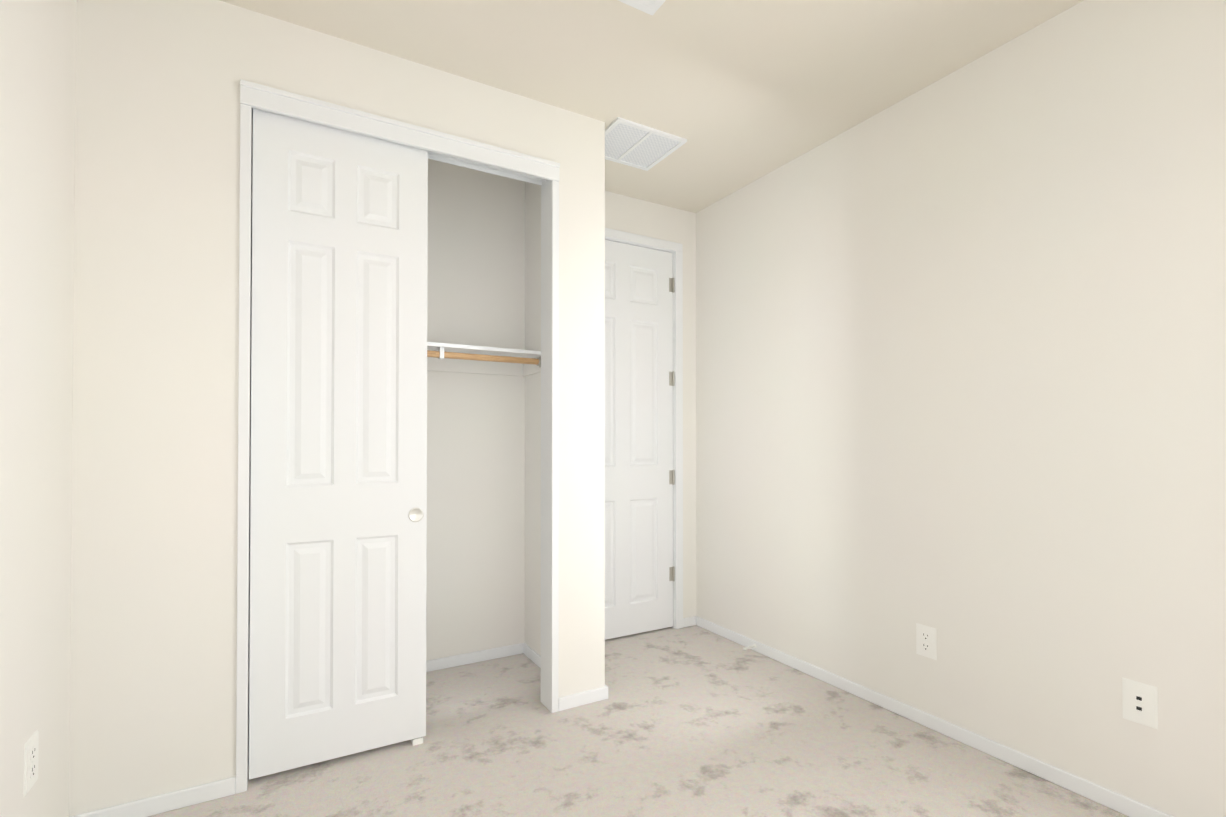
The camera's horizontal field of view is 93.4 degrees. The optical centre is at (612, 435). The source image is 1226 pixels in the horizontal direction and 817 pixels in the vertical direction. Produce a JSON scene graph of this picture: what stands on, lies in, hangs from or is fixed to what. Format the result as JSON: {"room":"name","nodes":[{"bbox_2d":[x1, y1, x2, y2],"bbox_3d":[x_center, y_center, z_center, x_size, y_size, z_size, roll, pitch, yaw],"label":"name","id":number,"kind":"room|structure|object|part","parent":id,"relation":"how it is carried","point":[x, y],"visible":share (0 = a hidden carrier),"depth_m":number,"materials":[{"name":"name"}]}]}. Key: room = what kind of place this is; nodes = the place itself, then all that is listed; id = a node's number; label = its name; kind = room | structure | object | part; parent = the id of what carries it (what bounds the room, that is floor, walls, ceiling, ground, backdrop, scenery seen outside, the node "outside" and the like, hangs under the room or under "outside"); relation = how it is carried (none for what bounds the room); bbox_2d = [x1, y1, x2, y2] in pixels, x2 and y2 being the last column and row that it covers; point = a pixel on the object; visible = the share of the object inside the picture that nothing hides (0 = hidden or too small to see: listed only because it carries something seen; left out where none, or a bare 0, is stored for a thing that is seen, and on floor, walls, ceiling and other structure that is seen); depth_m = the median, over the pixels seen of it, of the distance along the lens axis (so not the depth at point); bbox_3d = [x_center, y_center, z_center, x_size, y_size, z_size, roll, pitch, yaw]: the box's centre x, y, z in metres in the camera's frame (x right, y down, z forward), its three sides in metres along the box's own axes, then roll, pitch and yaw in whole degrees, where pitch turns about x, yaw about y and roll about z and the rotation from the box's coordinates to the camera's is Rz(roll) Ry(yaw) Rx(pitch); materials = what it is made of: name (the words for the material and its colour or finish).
{"room":"empty bedroom","nodes":[
{"label":"empty bedroom","id":0,"kind":"room"},
{"bbox_2d":[0,0,76,816],"bbox_3d":[-1.116,-0.146,0.697,0.120,2.740,4.210,0,-1,-30],"label":"wall","id":1,"kind":"structure","parent":0,"point":[37,111],"depth_m":1.53,"materials":[{"name":"paint"}]},
{"bbox_2d":[24,729,38,796],"bbox_3d":[-1.515,0.852,1.505,0.007,0.132,0.088,0,-1,-30],"label":"duplex electrical outlet","id":2,"kind":"object","parent":1,"relation":"attached to","point":[31,747],"visible":1,"depth_m":1.49,"materials":[{"name":"white plastic"}]},
{"bbox_2d":[69,0,604,816],"bbox_3d":[-0.890,-0.130,2.322,1.895,2.740,0.120,0,-1,-30],"label":"wall","id":3,"kind":"structure","parent":0,"point":[155,440],"depth_m":1.94,"materials":[{"name":"paint"}]},
{"bbox_2d":[82,776,235,816],"bbox_3d":[-1.477,1.207,1.893,0.403,0.058,0.014,0,-1,-30],"label":"baseboard","id":4,"kind":"structure","parent":3,"relation":"attached to","point":[206,792],"depth_m":1.90,"materials":[{"name":"white paint"}]},
{"bbox_2d":[249,181,252,675],"bbox_3d":[-1.060,0.022,2.250,0.595,2.386,0.035,0,-1,-30],"label":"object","id":5,"kind":"structure","parent":3,"relation":"in","point":[250,504],"depth_m":2.08,"materials":[{"name":"white paint"}]},
{"bbox_2d":[249,108,427,779],"bbox_3d":[-1.029,0.022,2.212,0.607,2.386,0.035,0,-1,-30],"label":"closet door","id":6,"kind":"structure","parent":3,"relation":"in","point":[338,559],"depth_m":2.18,"materials":[{"name":"white paint"}]},
{"bbox_2d":[408,507,423,521],"bbox_3d":[-0.793,0.320,2.323,0.059,0.059,0.003,0,-1,-30],"label":"door knob","id":7,"kind":"object","parent":6,"relation":"attached to","point":[416,514],"visible":1,"depth_m":2.32,"materials":[{"name":"silver metal"}]},
{"bbox_2d":[236,79,559,793],"bbox_3d":[-0.802,0.003,2.357,1.218,2.474,0.144,0,-1,-30],"label":"trim","id":8,"kind":"structure","parent":3,"relation":"attached to","point":[275,100],"depth_m":2.28,"materials":[{"name":"white paint"}]},
{"bbox_2d":[428,151,545,185],"bbox_3d":[-0.808,-1.189,2.378,1.148,0.028,0.098,0,-1,-30],"label":"trim","id":9,"kind":"structure","parent":3,"relation":"attached to","point":[481,167],"depth_m":2.55,"materials":[{"name":"white paint"}]},
{"bbox_2d":[586,685,607,700],"bbox_3d":[-0.189,1.218,3.016,0.025,0.058,0.674,0,-1,-30],"label":"baseboard","id":10,"kind":"structure","parent":3,"relation":"attached to","point":[599,694],"depth_m":2.70,"materials":[{"name":"white paint"}]},
{"bbox_2d":[249,159,524,664],"bbox_3d":[-1.264,-0.124,2.971,1.895,2.740,0.120,0,-1,-30],"label":"wall","id":11,"kind":"structure","parent":0,"point":[475,592],"depth_m":3.19,"materials":[{"name":"paint"}]},
{"bbox_2d":[251,340,540,376],"bbox_3d":[-1.205,-0.397,2.760,1.783,0.103,0.309,0,-1,-30],"label":"shelf","id":12,"kind":"object","parent":11,"relation":"attached to","point":[447,357],"visible":0.33,"depth_m":3.06,"materials":[{"name":"white paint"}]},
{"bbox_2d":[426,643,521,671],"bbox_3d":[-1.278,1.216,2.871,1.785,0.058,0.018,0,-1,-30],"label":"baseboard","id":13,"kind":"structure","parent":11,"relation":"attached to","point":[494,653],"depth_m":3.16,"materials":[{"name":"white paint"}]},
{"bbox_2d":[525,182,540,655],"bbox_3d":[-0.304,-0.123,3.092,0.110,2.740,0.630,0,-1,-30],"label":"wall","id":14,"kind":"structure","parent":0,"point":[533,421],"depth_m":3.23,"materials":[{"name":"paint"}]},
{"bbox_2d":[522,643,577,699],"bbox_3d":[-0.349,1.218,3.030,0.015,0.058,0.590,0,-1,-30],"label":"baseboard","id":15,"kind":"structure","parent":14,"relation":"attached to","point":[529,652],"depth_m":3.16,"materials":[{"name":"white paint"}]},
{"bbox_2d":[148,625,1128,816],"bbox_3d":[-0.054,1.286,1.924,3.200,0.100,5.300,0,-1,-30],"label":"floor","id":16,"kind":"structure","parent":0,"point":[694,721],"depth_m":2.21,"materials":[{"name":"carpet"}]},
{"bbox_2d":[411,737,422,745],"bbox_3d":[-0.806,1.229,2.357,0.040,0.022,0.096,0,-1,-30],"label":"floor guide","id":17,"kind":"object","parent":16,"relation":"on","point":[417,741],"visible":0.52,"depth_m":2.32,"materials":[{"name":"white plastic"}]},
{"bbox_2d":[605,191,695,617],"bbox_3d":[0.063,-0.117,3.632,1.065,2.740,0.120,0,-1,-30],"label":"wall","id":18,"kind":"structure","parent":0,"point":[642,217],"depth_m":3.81,"materials":[{"name":"paint"}]},
{"bbox_2d":[605,240,674,639],"bbox_3d":[0.071,0.022,3.559,0.768,2.431,0.099,0,-1,-30],"label":"entry door","id":19,"kind":"structure","parent":18,"relation":"in","point":[638,440],"depth_m":3.63,"materials":[{"name":"white paint"}]},
{"bbox_3d":[0.096,-0.043,3.554,0.731,1.977,0.064,0,-1,-30],"label":"entry door hardware","id":20,"kind":"part","parent":19,"relation":"part of","materials":[{"name":"silver metal"}]},
{"bbox_2d":[605,228,682,628],"bbox_3d":[0.035,-0.002,3.615,0.890,2.510,0.150,0,-1,-30],"label":"door frame","id":21,"kind":"structure","parent":18,"relation":"attached to","point":[675,249],"depth_m":3.75,"materials":[{"name":"white paint"}]},
{"bbox_2d":[220,0,1083,212],"bbox_3d":[-0.054,-1.554,1.952,3.200,0.100,5.300,0,-1,-30],"label":"ceiling","id":22,"kind":"structure","parent":0,"point":[738,94],"depth_m":2.28,"materials":[{"name":"paint"}]},
{"bbox_2d":[618,0,665,15],"bbox_3d":[0.043,-1.501,1.869,0.357,0.007,0.230,0,-1,-30],"label":"ceiling vent","id":23,"kind":"object","parent":22,"relation":"in","point":[651,7],"visible":1,"depth_m":2.00,"materials":[{"name":"white metal"}]},
{"bbox_2d":[605,117,686,170],"bbox_3d":[0.108,-1.488,2.971,0.405,0.012,0.365,0,-1,-30],"label":"ceiling vent","id":24,"kind":"object","parent":22,"relation":"in","point":[636,145],"visible":0.75,"depth_m":2.94,"materials":[{"name":"white metal"}]},
{"bbox_2d":[696,0,1225,816],"bbox_3d":[1.280,-0.126,2.707,0.120,2.740,5.300,0,-1,-30],"label":"wall","id":25,"kind":"structure","parent":0,"point":[960,360],"depth_m":2.20,"materials":[{"name":"paint"}]},
{"bbox_2d":[743,644,756,649],"bbox_3d":[0.784,1.218,3.316,0.091,0.022,0.022,0,-1,-30],"label":"spring door stop","id":26,"kind":"object","parent":25,"relation":"attached to","point":[749,647],"visible":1,"depth_m":3.31,"materials":[{"name":"white plastic"}]},
{"bbox_2d":[916,623,936,659],"bbox_3d":[1.339,0.881,2.468,0.007,0.132,0.088,0,-1,-30],"label":"duplex electrical outlet","id":27,"kind":"object","parent":25,"relation":"attached to","point":[926,641],"visible":1,"depth_m":2.46,"materials":[{"name":"white plastic"}]},
{"bbox_2d":[690,616,1173,816],"bbox_3d":[1.515,1.209,2.148,0.018,0.058,3.880,0,-1,-30],"label":"baseboard","id":28,"kind":"structure","parent":25,"relation":"attached to","point":[1125,805],"depth_m":2.32,"materials":[{"name":"white paint"}]},
{"bbox_2d":[1122,677,1157,728],"bbox_3d":[1.692,0.860,1.855,0.007,0.132,0.088,0,-1,-30],"label":"outlet","id":29,"kind":"object","parent":25,"relation":"attached to","point":[1140,702],"visible":1,"depth_m":1.85,"materials":[{"name":"white plastic"}]}
]}

